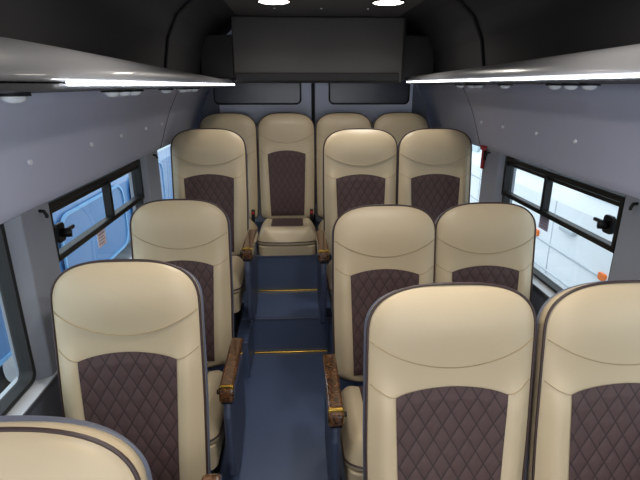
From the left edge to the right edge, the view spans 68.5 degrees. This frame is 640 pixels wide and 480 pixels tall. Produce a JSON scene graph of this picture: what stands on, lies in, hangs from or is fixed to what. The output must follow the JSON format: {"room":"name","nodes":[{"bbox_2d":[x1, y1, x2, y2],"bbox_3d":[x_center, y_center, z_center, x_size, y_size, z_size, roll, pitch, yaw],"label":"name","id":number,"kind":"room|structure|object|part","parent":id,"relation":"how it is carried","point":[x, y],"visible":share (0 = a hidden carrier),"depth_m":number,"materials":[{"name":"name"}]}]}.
{"room":"vehicle interior","nodes":[
{"label":"vehicle interior","id":0,"kind":"room"},
{"bbox_2d":[0,0,236,416],"bbox_3d":[-0.736,0.139,1.509,0.570,2.190,5.450,-1,18,-3],"label":"wall","id":1,"kind":"structure","parent":0,"point":[53,144],"depth_m":1.66,"materials":[{"name":"grey plastic"}]},
{"bbox_2d":[0,223,35,415],"bbox_3d":[-0.925,0.438,0.749,0.044,0.560,1.540,-1,18,-3],"label":"window","id":2,"kind":"structure","parent":1,"relation":"in","point":[10,296],"depth_m":1.47,"materials":[{"name":"black rubber"}]},
{"bbox_2d":[0,202,60,380],"bbox_3d":[-0.951,0.158,1.593,0.128,0.588,0.240,-1,18,-3],"label":"trim","id":3,"kind":"structure","parent":1,"relation":"attached to","point":[30,235],"depth_m":1.53,"materials":[{"name":"grey plastic"}]},
{"bbox_3d":[-0.963,0.464,1.604,0.115,0.023,5.450,-1,18,-3],"label":"window sill","id":4,"kind":"part","parent":1,"relation":"part of","materials":[{"name":"grey plastic"}]},
{"bbox_2d":[48,160,144,261],"bbox_3d":[-0.980,-0.045,2.195,0.088,0.570,1.030,-1,18,-3],"label":"window","id":5,"kind":"structure","parent":1,"relation":"in","point":[104,182],"depth_m":2.06,"materials":[{"name":"black metal"}]},
{"bbox_3d":[-0.936,-0.028,1.740,0.044,0.033,0.036,-1,18,-3],"label":"latch knob","id":6,"kind":"part","parent":5,"relation":"part of","materials":[{"name":"black plastic"}]},
{"bbox_3d":[-0.989,-0.273,2.119,0.038,0.024,1.030,-1,18,-3],"label":"rail","id":7,"kind":"part","parent":5,"relation":"part of","materials":[{"name":"black plastic"}]},
{"bbox_3d":[-0.989,-0.087,2.180,0.038,0.024,1.030,-1,18,-3],"label":"rail","id":8,"kind":"part","parent":5,"relation":"part of","materials":[{"name":"black plastic"}]},
{"bbox_2d":[97,228,106,248],"bbox_3d":[-0.996,-0.008,2.148,0.001,0.070,0.090,-1,18,-3],"label":"sticker","id":9,"kind":"object","parent":5,"relation":"attached to","point":[101,236],"visible":0.96,"depth_m":2.14,"materials":[{"name":"grey paper"}]},
{"bbox_3d":[-1.002,-0.044,2.194,0.044,0.570,1.030,-1,18,-3],"label":"frame","id":10,"kind":"part","parent":5,"relation":"part of","materials":[{"name":"black rubber"}]},
{"bbox_3d":[-0.883,-0.266,1.352,0.275,0.422,5.420,-1,18,-3],"label":"panel","id":11,"kind":"part","parent":1,"relation":"part of","materials":[{"name":"grey plastic"}]},
{"bbox_2d":[0,37,234,103],"bbox_3d":[-0.618,-0.425,1.216,0.255,0.113,4.435,-1,18,-3],"label":"luggage rack","id":12,"kind":"object","parent":1,"relation":"attached to","point":[26,67],"visible":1,"depth_m":0.96,"materials":[{"name":"grey plastic"}]},
{"bbox_2d":[0,92,31,103],"bbox_3d":[-0.575,-0.267,0.883,0.060,0.022,0.060,-1,18,-3],"label":"light","id":13,"kind":"object","parent":12,"relation":"attached to","point":[17,97],"depth_m":0.87,"materials":[{"name":"white plastic"}]},
{"bbox_2d":[100,90,122,96],"bbox_3d":[-0.600,-0.424,1.357,0.060,0.022,0.060,-1,18,-3],"label":"light","id":14,"kind":"object","parent":12,"relation":"attached to","point":[109,93],"depth_m":1.34,"materials":[{"name":"white plastic"}]},
{"bbox_2d":[0,83,233,93],"bbox_3d":[-0.622,-0.397,1.217,0.247,0.024,4.420,-1,18,-3],"label":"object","id":15,"kind":"object","parent":12,"relation":"attached to","point":[5,88],"depth_m":1.11,"materials":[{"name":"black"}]},
{"bbox_2d":[119,89,133,95],"bbox_3d":[-0.605,-0.455,1.452,0.060,0.022,0.060,-1,18,-3],"label":"light","id":16,"kind":"object","parent":12,"relation":"attached to","point":[127,92],"depth_m":1.44,"materials":[{"name":"white plastic"}]},
{"bbox_2d":[131,89,143,95],"bbox_3d":[-0.611,-0.486,1.547,0.060,0.022,0.060,-1,18,-3],"label":"light","id":17,"kind":"object","parent":12,"relation":"attached to","point":[136,92],"depth_m":1.53,"materials":[{"name":"white plastic"}]},
{"bbox_2d":[158,88,173,93],"bbox_3d":[-0.631,-0.611,1.926,0.060,0.022,0.060,-1,18,-3],"label":"light","id":18,"kind":"object","parent":12,"relation":"attached to","point":[165,91],"depth_m":1.91,"materials":[{"name":"white plastic"}]},
{"bbox_2d":[176,88,188,92],"bbox_3d":[-0.646,-0.705,2.211,0.060,0.022,0.060,-1,18,-3],"label":"light","id":19,"kind":"object","parent":12,"relation":"attached to","point":[182,90],"depth_m":2.19,"materials":[{"name":"white plastic"}]},
{"bbox_2d":[128,150,161,211],"bbox_3d":[-1.017,-0.249,2.826,0.128,0.588,0.300,-1,18,-3],"label":"trim","id":20,"kind":"structure","parent":1,"relation":"attached to","point":[149,163],"depth_m":2.71,"materials":[{"name":"grey plastic"}]},
{"bbox_2d":[207,221,362,479],"bbox_3d":[0.097,0.935,1.842,2.180,0.590,5.500,-1,18,-3],"label":"floor","id":21,"kind":"structure","parent":0,"point":[286,342],"depth_m":2.87,"materials":[{"name":"blue carpet"}]},
{"bbox_2d":[0,415,152,479],"bbox_3d":[-0.487,0.949,0.659,0.568,1.186,0.768,-1,18,-3],"label":"passenger seat","id":22,"kind":"object","parent":21,"relation":"on","point":[32,447],"visible":1,"depth_m":0.74,"materials":[{"name":"beige leather"}]},
{"bbox_2d":[50,259,221,479],"bbox_3d":[-0.567,0.711,1.378,0.540,1.186,0.767,-1,18,-3],"label":"passenger seat","id":23,"kind":"object","parent":21,"relation":"on","point":[129,334],"visible":0.88,"depth_m":1.50,"materials":[{"name":"beige leather"}]},
{"bbox_3d":[-0.323,0.802,1.266,0.057,0.063,0.429,-1,18,-3],"label":"armrest","id":24,"kind":"part","parent":23,"relation":"part of","materials":[{"name":"brown wood"}]},
{"bbox_2d":[130,199,245,475],"bbox_3d":[-0.628,0.455,2.155,0.548,1.186,0.767,-1,18,-3],"label":"passenger seat","id":25,"kind":"object","parent":21,"relation":"on","point":[192,235],"visible":0.35,"depth_m":2.24,"materials":[{"name":"beige leather"}]},
{"bbox_3d":[-0.674,0.227,2.325,0.467,0.852,0.190,-1,18,-3],"label":"backrest","id":26,"kind":"part","parent":25,"relation":"part of","materials":[{"name":"beige leather"}]},
{"bbox_2d":[208,370,223,444],"bbox_3d":[-0.655,0.730,2.109,0.456,0.143,0.500,-1,18,-3],"label":"seat cushion","id":27,"kind":"object","parent":25,"relation":"on","point":[216,411],"depth_m":2.04,"materials":[{"name":"beige leather"}]},
{"bbox_3d":[-0.492,1.041,2.236,0.054,0.022,0.440,-1,18,-3],"label":"foot rail","id":28,"kind":"part","parent":25,"relation":"part of","materials":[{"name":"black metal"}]},
{"bbox_3d":[-0.380,0.546,2.043,0.058,0.063,0.429,-1,18,-3],"label":"armrest","id":29,"kind":"part","parent":25,"relation":"part of","materials":[{"name":"brown wood"}]},
{"bbox_3d":[-0.380,0.778,2.132,0.033,0.437,0.455,-1,18,-3],"label":"panel","id":30,"kind":"part","parent":25,"relation":"part of","materials":[{"name":"blue plastic"}]},
{"bbox_2d":[170,128,257,336],"bbox_3d":[-0.681,-0.075,2.963,0.568,1.186,0.768,-1,18,-3],"label":"passenger seat","id":31,"kind":"object","parent":21,"relation":"on","point":[208,164],"visible":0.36,"depth_m":3.06,"materials":[{"name":"beige leather"}]},
{"bbox_3d":[-0.728,-0.302,3.134,0.484,0.852,0.190,-1,18,-3],"label":"backrest","id":32,"kind":"part","parent":31,"relation":"part of","materials":[{"name":"beige leather"}]},
{"bbox_3d":[-0.532,0.478,2.865,0.036,0.158,0.036,-1,18,-3],"label":"leg","id":33,"kind":"part","parent":31,"relation":"part of","materials":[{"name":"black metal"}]},
{"bbox_2d":[232,256,244,292],"bbox_3d":[-0.710,0.200,2.917,0.472,0.143,0.500,-1,18,-3],"label":"seat cushion","id":34,"kind":"object","parent":31,"relation":"on","point":[238,265],"depth_m":2.87,"materials":[{"name":"beige leather"}]},
{"bbox_3d":[-0.540,0.511,3.045,0.056,0.022,0.440,-1,18,-3],"label":"foot rail","id":35,"kind":"part","parent":31,"relation":"part of","materials":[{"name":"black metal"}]},
{"bbox_3d":[-0.424,0.016,2.851,0.060,0.063,0.429,-1,18,-3],"label":"armrest","id":36,"kind":"part","parent":31,"relation":"part of","materials":[{"name":"brown wood"}]},
{"bbox_3d":[-0.424,0.248,2.941,0.034,0.437,0.455,-1,18,-3],"label":"panel","id":37,"kind":"part","parent":31,"relation":"part of","materials":[{"name":"blue plastic"}]},
{"bbox_2d":[199,112,258,256],"bbox_3d":[-0.714,-0.451,3.569,0.457,0.971,0.761,-1,18,-3],"label":"passenger seat","id":38,"kind":"object","parent":21,"relation":"on","point":[244,125],"visible":0.19,"depth_m":3.70,"materials":[{"name":"beige leather"}]},
{"bbox_2d":[249,219,257,231],"bbox_3d":[-0.708,-0.075,3.559,0.437,0.143,0.500,-1,18,-3],"label":"seat cushion","id":39,"kind":"object","parent":38,"relation":"on","point":[252,225],"depth_m":3.67,"materials":[{"name":"beige leather"}]},
{"bbox_2d":[257,112,315,255],"bbox_3d":[-0.255,-0.458,3.591,0.457,0.971,0.761,-1,18,-3],"label":"passenger seat","id":40,"kind":"object","parent":21,"relation":"on","point":[286,140],"visible":1,"depth_m":3.74,"materials":[{"name":"beige leather"}]},
{"bbox_3d":[-0.267,-0.585,3.798,0.448,0.852,0.190,-1,18,-3],"label":"backrest","id":41,"kind":"part","parent":40,"relation":"part of","materials":[{"name":"beige leather"}]},
{"bbox_2d":[257,218,315,245],"bbox_3d":[-0.248,-0.082,3.581,0.437,0.143,0.500,-1,18,-3],"label":"seat cushion","id":42,"kind":"object","parent":40,"relation":"on","point":[278,231],"depth_m":3.38,"materials":[{"name":"beige leather"}]},
{"bbox_2d":[315,112,371,230],"bbox_3d":[0.205,-0.465,3.613,0.457,0.971,0.761,-1,18,-3],"label":"passenger seat","id":43,"kind":"object","parent":21,"relation":"on","point":[327,124],"visible":0.16,"depth_m":3.73,"materials":[{"name":"beige leather"}]},
{"bbox_2d":[318,220,323,230],"bbox_3d":[0.211,-0.090,3.603,0.437,0.143,0.500,-1,18,-3],"label":"seat cushion","id":44,"kind":"object","parent":43,"relation":"on","point":[320,228],"depth_m":3.66,"materials":[{"name":"beige leather"}]},
{"bbox_2d":[315,128,397,323],"bbox_3d":[0.248,-0.072,2.955,0.557,1.186,0.767,-1,18,-3],"label":"passenger seat","id":45,"kind":"object","parent":21,"relation":"on","point":[360,165],"visible":0.34,"depth_m":3.06,"materials":[{"name":"beige leather"}]},
{"bbox_3d":[0.011,0.258,2.909,0.034,0.437,0.455,-1,18,-3],"label":"panel","id":46,"kind":"part","parent":45,"relation":"part of","materials":[{"name":"blue plastic"}]},
{"bbox_3d":[0.011,0.027,2.820,0.060,0.063,0.429,-1,18,-3],"label":"armrest","id":47,"kind":"part","parent":45,"relation":"part of","materials":[{"name":"brown wood"}]},
{"bbox_2d":[327,260,331,293],"bbox_3d":[0.284,0.201,2.913,0.472,0.143,0.500,-1,18,-3],"label":"seat cushion","id":48,"kind":"object","parent":45,"relation":"on","point":[329,267],"depth_m":2.90,"materials":[{"name":"beige leather"}]},
{"bbox_3d":[0.266,-0.301,3.129,0.484,0.852,0.190,-1,18,-3],"label":"backrest","id":49,"kind":"part","parent":45,"relation":"part of","materials":[{"name":"beige leather"}]},
{"bbox_2d":[322,204,435,479],"bbox_3d":[0.281,0.491,2.046,0.546,1.186,0.767,-1,18,-3],"label":"passenger seat","id":50,"kind":"object","parent":21,"relation":"on","point":[378,250],"visible":0.4,"depth_m":2.14,"materials":[{"name":"beige leather"}]},
{"bbox_3d":[0.049,0.821,2.000,0.033,0.437,0.455,-1,18,-3],"label":"panel","id":51,"kind":"part","parent":50,"relation":"part of","materials":[{"name":"blue plastic"}]},
{"bbox_3d":[0.049,0.590,1.911,0.059,0.063,0.429,-1,18,-3],"label":"armrest","id":52,"kind":"part","parent":50,"relation":"part of","materials":[{"name":"brown wood"}]},
{"bbox_2d":[340,386,362,471],"bbox_3d":[0.317,0.764,2.003,0.463,0.143,0.500,-1,18,-3],"label":"seat cushion","id":53,"kind":"object","parent":50,"relation":"on","point":[351,434],"depth_m":1.90,"materials":[{"name":"beige leather"}]},
{"bbox_3d":[0.298,0.262,2.220,0.474,0.852,0.190,-1,18,-3],"label":"backrest","id":54,"kind":"part","parent":50,"relation":"part of","materials":[{"name":"beige leather"}]},
{"bbox_2d":[372,112,428,144],"bbox_3d":[0.664,-0.473,3.635,0.457,0.971,0.761,-1,18,-3],"label":"passenger seat","id":55,"kind":"object","parent":21,"relation":"on","point":[397,124],"visible":0.09,"depth_m":3.74,"materials":[{"name":"beige leather"}]},
{"bbox_2d":[397,128,471,221],"bbox_3d":[0.769,-0.077,2.970,0.494,1.186,0.761,-1,18,-3],"label":"passenger seat","id":56,"kind":"object","parent":21,"relation":"on","point":[434,167],"visible":0.3,"depth_m":3.08,"materials":[{"name":"beige leather"}]},
{"bbox_2d":[363,282,536,479],"bbox_3d":[0.353,0.769,1.203,0.548,1.186,0.767,-1,18,-3],"label":"passenger seat","id":57,"kind":"object","parent":21,"relation":"on","point":[448,367],"visible":1,"depth_m":1.32,"materials":[{"name":"beige leather"}]},
{"bbox_2d":[435,202,535,301],"bbox_3d":[0.788,0.477,2.089,0.487,1.186,0.761,-1,18,-3],"label":"passenger seat","id":58,"kind":"object","parent":21,"relation":"on","point":[485,242],"visible":0.2,"depth_m":2.19,"materials":[{"name":"beige leather"}]},
{"bbox_2d":[524,280,639,479],"bbox_3d":[0.885,0.764,1.218,0.494,1.186,0.761,-1,18,-3],"label":"passenger seat","id":59,"kind":"object","parent":21,"relation":"on","point":[585,413],"visible":0.95,"depth_m":1.33,"materials":[{"name":"beige leather"}]},
{"bbox_2d":[198,30,430,127],"bbox_3d":[-0.042,-0.720,4.178,2.180,2.250,0.060,-1,18,-3],"label":"wall","id":60,"kind":"structure","parent":0,"point":[418,106],"depth_m":4.00,"materials":[{"name":"grey plastic"}]},
{"bbox_2d":[213,79,310,221],"bbox_3d":[-0.476,-0.871,4.031,0.807,1.510,0.070,-1,18,-3],"label":"door","id":61,"kind":"structure","parent":60,"relation":"in","point":[254,100],"depth_m":3.91,"materials":[{"name":"grey"}]},
{"bbox_3d":[-0.449,-0.612,4.090,0.655,0.800,0.017,-1,18,-3],"label":"door panel","id":62,"kind":"part","parent":61,"relation":"part of","materials":[{"name":"blue plastic"}]},
{"bbox_2d":[311,83,314,220],"bbox_3d":[-0.059,-0.881,4.061,0.028,1.510,0.040,-1,18,-3],"label":"trim","id":63,"kind":"structure","parent":60,"relation":"attached to","point":[312,84],"depth_m":3.95,"materials":[{"name":"black rubber"}]},
{"bbox_2d":[315,79,412,220],"bbox_3d":[0.369,-0.885,4.072,0.825,1.510,0.070,-1,18,-3],"label":"door","id":64,"kind":"structure","parent":60,"relation":"in","point":[372,100],"depth_m":3.95,"materials":[{"name":"grey plastic"}]},
{"bbox_2d":[224,0,423,16],"bbox_3d":[0.098,-0.898,1.212,1.140,0.054,5.450,-1,18,-3],"label":"ceiling","id":65,"kind":"structure","parent":0,"point":[303,8],"depth_m":2.91,"materials":[{"name":"grey plastic"}]},
{"bbox_2d":[256,0,291,4],"bbox_3d":[-0.256,-1.323,2.607,0.200,0.020,0.200,-1,18,-3],"label":"recessed light","id":66,"kind":"object","parent":65,"relation":"in","point":[265,2],"visible":1,"depth_m":2.59,"materials":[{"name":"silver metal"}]},
{"bbox_2d":[259,0,287,3],"bbox_3d":[-0.256,-1.323,2.608,0.168,0.018,0.168,-1,18,-3],"label":"diffuser","id":67,"kind":"object","parent":66,"relation":"attached to","point":[260,1],"depth_m":2.58,"materials":[{"name":"white plastic"}]},
{"bbox_2d":[200,16,433,82],"bbox_3d":[-0.021,-1.406,3.526,1.660,0.432,0.590,-1,18,-3],"label":"upper cabinet","id":68,"kind":"object","parent":65,"relation":"attached to","point":[259,49],"visible":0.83,"depth_m":3.29,"materials":[{"name":"grey plastic"}]},
{"bbox_2d":[370,0,405,5],"bbox_3d":[0.383,-1.333,2.638,0.200,0.020,0.200,-1,18,-3],"label":"recessed light","id":69,"kind":"object","parent":65,"relation":"in","point":[373,2],"visible":1,"depth_m":2.62,"materials":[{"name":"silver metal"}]},
{"bbox_2d":[374,1,402,4],"bbox_3d":[0.383,-1.333,2.638,0.168,0.018,0.168,-1,18,-3],"label":"diffuser","id":70,"kind":"object","parent":69,"relation":"attached to","point":[375,2],"depth_m":2.62,"materials":[{"name":"white plastic"}]},
{"bbox_2d":[400,0,639,316],"bbox_3d":[0.932,0.113,1.589,0.570,2.190,5.450,-1,18,-3],"label":"wall","id":71,"kind":"structure","parent":0,"point":[589,136],"depth_m":2.04,"materials":[{"name":"grey plastic"}]},
{"bbox_2d":[480,145,487,168],"bbox_3d":[1.023,-0.516,2.934,0.028,0.143,0.086,-1,18,-3],"label":"hammer","id":72,"kind":"object","parent":71,"relation":"attached to","point":[483,148],"visible":1,"depth_m":2.92,"materials":[{"name":"red plastic"}]},
{"bbox_3d":[1.020,-0.505,2.945,0.020,0.115,0.024,-1,18,-3],"label":"handle","id":73,"kind":"part","parent":72,"relation":"part of","materials":[{"name":"red plastic"}]},
{"bbox_2d":[479,149,516,202],"bbox_3d":[1.073,-0.282,2.927,0.128,0.588,0.300,-1,18,-3],"label":"trim","id":74,"kind":"structure","parent":71,"relation":"attached to","point":[494,164],"depth_m":2.82,"materials":[{"name":"grey plastic"}]},
{"bbox_2d":[406,44,639,89],"bbox_3d":[0.842,-0.468,1.280,0.218,0.119,4.435,-1,18,-3],"label":"luggage rack","id":75,"kind":"object","parent":71,"relation":"attached to","point":[588,70],"visible":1,"depth_m":1.48,"materials":[{"name":"grey plastic"}]},
{"bbox_2d":[455,84,464,87],"bbox_3d":[0.755,-0.829,2.529,0.060,0.022,0.060,-1,18,-3],"label":"light","id":76,"kind":"object","parent":75,"relation":"attached to","point":[457,85],"depth_m":2.51,"materials":[{"name":"white plastic"}]},
{"bbox_2d":[473,84,483,87],"bbox_3d":[0.768,-0.745,2.273,0.060,0.022,0.060,-1,18,-3],"label":"light","id":77,"kind":"object","parent":75,"relation":"attached to","point":[475,85],"depth_m":2.26,"materials":[{"name":"white plastic"}]},
{"bbox_2d":[498,84,512,88],"bbox_3d":[0.784,-0.651,1.988,0.060,0.022,0.060,-1,18,-3],"label":"light","id":78,"kind":"object","parent":75,"relation":"attached to","point":[504,86],"depth_m":1.97,"materials":[{"name":"white plastic"}]},
{"bbox_2d":[407,77,639,84],"bbox_3d":[0.845,-0.438,1.282,0.212,0.024,4.420,-1,18,-3],"label":"light strip","id":79,"kind":"object","parent":75,"relation":"attached to","point":[416,80],"depth_m":1.70,"materials":[{"name":"white plastic"}]},
{"bbox_2d":[545,83,561,89],"bbox_3d":[0.804,-0.526,1.609,0.060,0.022,0.060,-1,18,-3],"label":"light","id":80,"kind":"object","parent":75,"relation":"attached to","point":[553,86],"depth_m":1.59,"materials":[{"name":"white plastic"}]},
{"bbox_2d":[561,83,578,89],"bbox_3d":[0.809,-0.494,1.514,0.060,0.022,0.060,-1,18,-3],"label":"light","id":81,"kind":"object","parent":75,"relation":"attached to","point":[568,86],"depth_m":1.50,"materials":[{"name":"white plastic"}]},
{"bbox_2d":[579,83,600,89],"bbox_3d":[0.814,-0.463,1.419,0.060,0.022,0.060,-1,18,-3],"label":"light","id":82,"kind":"object","parent":75,"relation":"attached to","point":[586,86],"depth_m":1.40,"materials":[{"name":"white plastic"}]},
{"bbox_3d":[1.080,-0.297,1.446,0.275,0.422,5.420,-1,18,-3],"label":"panel","id":83,"kind":"part","parent":71,"relation":"part of","materials":[{"name":"grey plastic"}]},
{"bbox_3d":[1.159,0.431,1.706,0.115,0.023,5.450,-1,18,-3],"label":"window sill","id":84,"kind":"part","parent":71,"relation":"part of","materials":[{"name":"grey"}]},
{"bbox_2d":[501,156,625,292],"bbox_3d":[1.103,-0.078,2.295,0.088,0.570,1.030,-1,18,-3],"label":"window","id":85,"kind":"structure","parent":71,"relation":"in","point":[609,225],"depth_m":2.16,"materials":[{"name":"black metal"}]},
{"bbox_2d":[538,215,548,231],"bbox_3d":[1.119,-0.086,2.351,0.001,0.070,0.090,-1,18,-3],"label":"sticker","id":86,"kind":"object","parent":85,"relation":"attached to","point":[543,222],"visible":0.93,"depth_m":2.35,"materials":[{"name":"grey paper"}]},
{"bbox_3d":[1.112,-0.120,2.281,0.038,0.024,1.030,-1,18,-3],"label":"rail","id":87,"kind":"part","parent":85,"relation":"part of","materials":[{"name":"black plastic"}]},
{"bbox_3d":[1.112,-0.307,2.220,0.038,0.024,1.030,-1,18,-3],"label":"rail","id":88,"kind":"part","parent":85,"relation":"part of","materials":[{"name":"black plastic"}]},
{"bbox_3d":[1.099,-0.077,1.853,0.014,0.014,0.058,-1,18,-3],"label":"latch lever","id":89,"kind":"part","parent":85,"relation":"part of","materials":[{"name":"black plastic"}]},
{"bbox_3d":[1.103,-0.061,1.838,0.044,0.033,0.036,-1,18,-3],"label":"latch knob","id":90,"kind":"part","parent":85,"relation":"part of","materials":[{"name":"black plastic"}]},
{"bbox_2d":[608,195,639,280],"bbox_3d":[1.138,0.125,1.694,0.128,0.588,0.240,-1,18,-3],"label":"trim","id":91,"kind":"structure","parent":71,"relation":"attached to","point":[626,258],"depth_m":1.68,"materials":[{"name":"grey plastic"}]},
{"label":"outside","id":92,"kind":"structure","parent":0,"visible":0},
{"bbox_2d":[113,241,131,258],"bbox_3d":[-0.328,0.294,6.932,28.000,0.100,31.000,-1,18,-3],"label":"ground","id":93,"kind":"structure","parent":92,"point":[125,253],"depth_m":7.05,"materials":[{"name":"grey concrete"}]},
{"bbox_2d":[0,144,172,393],"bbox_3d":[-3.465,-0.703,6.120,1.888,2.298,8.000,-1,18,-3],"label":"window glass","id":94,"kind":"object","parent":93,"relation":"on","point":[85,212],"visible":0.22,"depth_m":5.16,"materials":[{"name":"blue glass"}]},
{"bbox_3d":[-2.398,0.483,3.564,0.012,0.750,1.300,-1,18,-3],"label":"door panel","id":95,"kind":"part","parent":94,"relation":"part of","materials":[{"name":"blue paint"}]},
{"bbox_3d":[-2.388,0.483,3.564,0.020,0.810,1.360,-1,18,-3],"label":"door trim","id":96,"kind":"part","parent":94,"relation":"part of","materials":[{"name":"blue paint"}]},
{"bbox_3d":[-2.480,-0.088,5.295,0.020,0.810,1.710,-1,18,-3],"label":"door trim","id":97,"kind":"part","parent":94,"relation":"part of","materials":[{"name":"blue paint"}]},
{"bbox_3d":[-2.490,-0.088,5.295,0.012,0.750,1.650,-1,18,-3],"label":"door panel","id":98,"kind":"part","parent":94,"relation":"part of","materials":[{"name":"blue paint"}]},
{"bbox_3d":[-2.579,-0.698,7.145,0.020,0.810,1.610,-1,18,-3],"label":"door trim","id":99,"kind":"part","parent":94,"relation":"part of","materials":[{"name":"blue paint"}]},
{"bbox_3d":[-2.589,-0.698,7.144,0.012,0.750,1.550,-1,18,-3],"label":"door panel","id":100,"kind":"part","parent":94,"relation":"part of","materials":[{"name":"blue paint"}]},
{"bbox_2d":[470,144,618,287],"bbox_3d":[3.245,-0.747,6.252,1.895,2.298,8.000,-1,18,-3],"label":"window glass","id":101,"kind":"object","parent":93,"relation":"on","point":[567,257],"visible":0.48,"depth_m":4.65,"materials":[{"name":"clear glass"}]},
{"bbox_3d":[2.344,-0.399,6.319,0.024,0.024,7.900,-1,18,-3],"label":"moulding","id":102,"kind":"part","parent":101,"relation":"part of","materials":[{"name":"grey"}]},
{"bbox_3d":[2.344,-0.133,6.407,0.024,0.020,7.900,-1,18,-3],"label":"moulding","id":103,"kind":"part","parent":101,"relation":"part of","materials":[{"name":"grey"}]},
{"bbox_3d":[2.412,-0.091,4.579,0.049,0.045,0.240,-1,18,-3],"label":"door handle","id":104,"kind":"part","parent":101,"relation":"part of","materials":[{"name":"grey"}]}
]}

